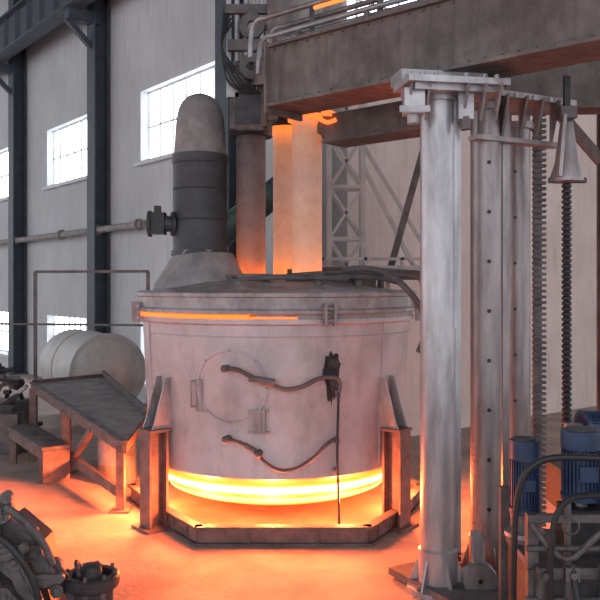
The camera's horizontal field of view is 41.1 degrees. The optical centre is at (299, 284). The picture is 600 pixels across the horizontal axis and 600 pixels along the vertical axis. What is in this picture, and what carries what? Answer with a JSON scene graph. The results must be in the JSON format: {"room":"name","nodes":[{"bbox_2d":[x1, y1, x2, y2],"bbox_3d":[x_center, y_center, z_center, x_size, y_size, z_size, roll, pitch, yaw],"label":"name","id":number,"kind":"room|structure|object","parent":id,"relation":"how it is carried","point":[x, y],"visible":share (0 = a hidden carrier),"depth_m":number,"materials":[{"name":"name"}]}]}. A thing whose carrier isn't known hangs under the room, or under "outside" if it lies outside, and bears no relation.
{"room":"industrial hall","nodes":[
{"label":"industrial hall","id":0,"kind":"room"},
{"bbox_2d":[0,0,346,402],"bbox_3d":[-7.710,-3.900,22.910,0.350,12.800,27.030,0,0,-38],"label":"wall","id":1,"kind":"structure","parent":0,"point":[154,44],"depth_m":18.04,"materials":[{"name":"grey paint"}]},
{"bbox_2d":[0,150,7,201],"bbox_3d":[-9.283,-3.348,24.746,0.363,1.635,3.700,0,0,-38],"label":"window","id":2,"kind":"structure","parent":1,"relation":"in","point":[4,155],"depth_m":24.89,"materials":[{"name":"white glass"}]},
{"bbox_2d":[0,311,7,356],"bbox_3d":[-9.283,1.452,24.746,0.363,1.375,3.700,0,0,-38],"label":"window","id":3,"kind":"structure","parent":1,"relation":"in","point":[3,315],"depth_m":24.89,"materials":[{"name":"white glass"}]},
{"bbox_2d":[41,118,86,190],"bbox_3d":[-5.733,-3.348,20.185,0.363,1.635,3.440,0,0,-38],"label":"window","id":4,"kind":"structure","parent":1,"relation":"in","point":[70,141],"depth_m":20.66,"materials":[{"name":"white glass"}]},
{"bbox_2d":[53,315,86,335],"bbox_3d":[-5.733,1.452,20.185,0.363,1.375,3.440,0,0,-38],"label":"window","id":5,"kind":"structure","parent":1,"relation":"in","point":[56,319],"depth_m":20.92,"materials":[{"name":"white glass"}]},
{"bbox_2d":[0,219,145,244],"bbox_3d":[-8.479,-1.250,23.288,0.400,0.240,17.490,0,0,-38],"label":"pipe","id":6,"kind":"object","parent":1,"relation":"attached to","point":[137,224],"visible":0.82,"depth_m":18.87,"materials":[{"name":"grey metal"}]},
{"bbox_2d":[133,66,214,166],"bbox_3d":[-2.204,-3.348,15.651,0.363,1.635,3.950,0,0,-38],"label":"window","id":7,"kind":"structure","parent":1,"relation":"in","point":[163,103],"depth_m":16.58,"materials":[{"name":"white glass"}]},
{"bbox_2d":[220,0,277,139],"bbox_3d":[-0.559,-3.005,9.127,0.629,2.590,0.845,0,0,0],"label":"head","id":8,"kind":"object","parent":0,"point":[247,115],"depth_m":8.82},
{"bbox_2d":[0,374,595,599],"bbox_3d":[0.000,2.600,12.000,60.000,0.200,44.000,0,0,0],"label":"floor","id":9,"kind":"structure","parent":0,"point":[162,565],"depth_m":7.68,"materials":[{"name":"concrete"}]},
{"bbox_2d":[0,0,27,374],"bbox_3d":[-8.206,-3.500,22.505,1.091,12.000,0.600,0,0,-38],"label":"steel column","id":10,"kind":"structure","parent":9,"relation":"on","point":[15,69],"depth_m":22.63,"materials":[{"name":"black metal"}]},
{"bbox_2d":[0,363,42,454],"bbox_3d":[-4.555,1.843,12.349,1.238,1.314,1.248,0,0,25],"label":"machine","id":11,"kind":"object","parent":9,"relation":"on","point":[14,408],"visible":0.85,"depth_m":12.14,"materials":[{"name":"metal"}]},
{"bbox_2d":[0,490,69,599],"bbox_3d":[-2.042,1.982,5.854,0.928,1.036,0.872,0,0,0],"label":"machinery","id":12,"kind":"object","parent":9,"relation":"on","point":[31,566],"visible":0.94,"depth_m":5.63,"materials":[{"name":"metal"}]},
{"bbox_2d":[8,423,69,483],"bbox_3d":[-3.511,2.237,10.706,0.368,0.525,1.522,0,0,-36],"label":"bench","id":13,"kind":"object","parent":9,"relation":"on","point":[53,453],"visible":1,"depth_m":10.20,"materials":[{"name":"grey metal"}]},
{"bbox_2d":[0,270,149,405],"bbox_3d":[-3.977,1.129,13.213,3.354,2.742,0.236,0,0,12],"label":"railing","id":14,"kind":"object","parent":9,"relation":"on","point":[147,272],"visible":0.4,"depth_m":13.21,"materials":[{"name":"metal"}]},
{"bbox_2d":[24,371,146,513],"bbox_3d":[-2.857,1.945,10.758,1.339,1.110,4.487,0,0,-24],"label":"chute","id":15,"kind":"object","parent":9,"relation":"on","point":[98,403],"visible":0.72,"depth_m":10.45,"materials":[{"name":"grey metal"}]},
{"bbox_2d":[64,0,108,332],"bbox_3d":[-4.809,-3.500,18.140,1.091,12.000,0.600,0,0,-38],"label":"steel column","id":16,"kind":"structure","parent":9,"relation":"on","point":[96,16],"depth_m":18.25,"materials":[{"name":"black metal"}]},
{"bbox_2d":[0,0,94,62],"bbox_3d":[-8.098,-6.702,21.740,0.400,1.055,24.400,0,0,-38],"label":"beam","id":17,"kind":"structure","parent":16,"relation":"on","point":[25,22],"depth_m":19.88,"materials":[{"name":"metal"}]},
{"bbox_2d":[63,560,119,599],"bbox_3d":[-1.500,2.220,5.750,0.416,0.561,0.416,0,0,0],"label":"housing","id":18,"kind":"object","parent":9,"relation":"on","point":[92,580],"visible":1,"depth_m":5.63,"materials":[{"name":"metal"}]},
{"bbox_2d":[39,329,145,414],"bbox_3d":[-3.832,1.667,14.696,1.375,1.665,2.238,0,0,-31],"label":"storage tank","id":19,"kind":"object","parent":9,"relation":"on","point":[71,352],"visible":0.57,"depth_m":13.92,"materials":[{"name":"metal"}]},
{"bbox_2d":[97,438,136,485],"bbox_3d":[-2.320,2.160,10.150,0.496,0.680,0.496,0,0,0],"label":"drum","id":20,"kind":"object","parent":9,"relation":"on","point":[106,462],"visible":0.37,"depth_m":9.96,"materials":[{"name":"grey metal"}]},
{"bbox_2d":[215,0,243,257],"bbox_3d":[-1.407,-3.500,13.768,1.091,12.000,0.600,0,0,-38],"label":"steel column","id":21,"kind":"structure","parent":9,"relation":"on","point":[220,81],"depth_m":13.88,"materials":[{"name":"black metal"}]},
{"bbox_2d":[227,177,272,246],"bbox_3d":[-0.740,0.420,11.408,1.531,4.161,0.520,0,0,14],"label":"duct","id":22,"kind":"object","parent":9,"relation":"on","point":[231,214],"visible":0.02,"depth_m":11.25,"materials":[{"name":"metal"}]},
{"bbox_2d":[127,265,419,546],"bbox_3d":[-0.255,1.139,9.353,3.517,2.722,3.418,0,0,0],"label":"furnace","id":23,"kind":"object","parent":9,"relation":"on","point":[266,392],"visible":0.98,"depth_m":7.98,"materials":[{"name":"metal"}]},
{"bbox_2d":[146,93,242,289],"bbox_3d":[-1.135,-1.080,9.300,1.190,2.280,1.160,0,0,0],"label":"duct","id":24,"kind":"object","parent":23,"relation":"on","point":[197,223],"visible":0.98,"depth_m":9.03,"materials":[{"name":"metal"}]},
{"bbox_2d":[322,257,419,279],"bbox_3d":[1.175,1.060,11.150,1.750,2.880,0.400,0,0,0],"label":"platform","id":25,"kind":"object","parent":9,"relation":"on","point":[365,259],"visible":0.17,"depth_m":10.98,"materials":[{"name":"metal"}]},
{"bbox_2d":[326,103,419,288],"bbox_3d":[1.258,-0.200,11.570,1.745,5.400,0.430,0,0,0],"label":"lattice tower","id":26,"kind":"object","parent":9,"relation":"on","point":[360,187],"visible":0.38,"depth_m":11.37,"materials":[{"name":"metal"}]},
{"bbox_2d":[249,0,599,147],"bbox_3d":[1.106,-2.028,7.568,1.857,0.881,5.460,0,0,-45],"label":"beam","id":27,"kind":"structure","parent":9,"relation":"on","point":[313,74],"depth_m":6.80,"materials":[{"name":"brown metal"}]},
{"bbox_2d":[236,52,265,273],"bbox_3d":[-0.570,-1.300,9.300,0.370,3.000,0.370,0,0,0],"label":"graphite electrode","id":28,"kind":"object","parent":27,"relation":"attached to","point":[250,148],"visible":0.63,"depth_m":9.15,"materials":[{"name":"metal"}]},
{"bbox_2d":[273,0,291,273],"bbox_3d":[-0.160,-1.950,9.820,0.370,4.300,0.370,0,0,31],"label":"graphite electrode","id":29,"kind":"object","parent":27,"relation":"attached to","point":[282,140],"visible":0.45,"depth_m":9.66,"materials":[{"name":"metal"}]},
{"bbox_2d":[292,0,321,272],"bbox_3d":[0.080,-1.950,9.100,0.370,4.300,0.370,0,0,31],"label":"graphite electrode","id":30,"kind":"object","parent":27,"relation":"attached to","point":[306,142],"visible":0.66,"depth_m":8.95,"materials":[{"name":"metal"}]},
{"bbox_2d":[248,0,426,74],"bbox_3d":[1.203,-2.354,6.791,4.187,0.611,0.545,0,0,41],"label":"tubes","id":31,"kind":"object","parent":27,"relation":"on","point":[316,4],"visible":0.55,"depth_m":7.62,"materials":[{"name":"metal"}]},
{"bbox_2d":[388,68,576,599],"bbox_3d":[1.609,0.388,6.948,1.712,4.225,1.754,0,0,0],"label":"mast","id":32,"kind":"object","parent":9,"relation":"on","point":[444,104],"depth_m":6.77,"materials":[{"name":"grey metal"}]},
{"bbox_2d":[498,410,599,599],"bbox_3d":[2.015,1.715,5.554,1.274,1.570,1.152,0,0,0],"label":"station","id":33,"kind":"object","parent":9,"relation":"on","point":[561,561],"visible":1,"depth_m":5.41,"materials":[{"name":"metal"}]},
{"bbox_2d":[548,76,586,426],"bbox_3d":[2.300,0.350,6.897,0.320,4.300,0.285,0,0,0],"label":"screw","id":34,"kind":"object","parent":9,"relation":"on","point":[566,170],"visible":0.62,"depth_m":6.87,"materials":[{"name":"metal"}]},
{"bbox_2d":[596,114,599,410],"bbox_3d":[3.180,0.375,8.100,0.450,4.250,0.450,0,0,0],"label":"column","id":35,"kind":"structure","parent":9,"relation":"on","point":[597,115],"depth_m":8.20,"materials":[{"name":"grey metal"}]},
{"bbox_2d":[506,60,599,164],"bbox_3d":[3.450,-1.872,8.150,3.102,1.307,0.350,0,0,2],"label":"girder","id":36,"kind":"object","parent":35,"relation":"on","point":[585,77],"visible":0.19,"depth_m":8.14,"materials":[{"name":"metal"}]},
{"bbox_2d":[322,3,595,435],"bbox_3d":[6.264,-3.900,16.881,15.000,12.800,0.350,0,0,-38],"label":"wall","id":37,"kind":"structure","parent":0,"point":[397,159],"depth_m":15.23,"materials":[{"name":"beige paint"}]},
{"bbox_2d":[347,0,414,18],"bbox_3d":[1.540,-4.772,13.060,2.550,1.725,0.361,0,0,-38],"label":"window","id":38,"kind":"structure","parent":37,"relation":"in","point":[349,2],"depth_m":12.80,"materials":[{"name":"white"}]}
]}

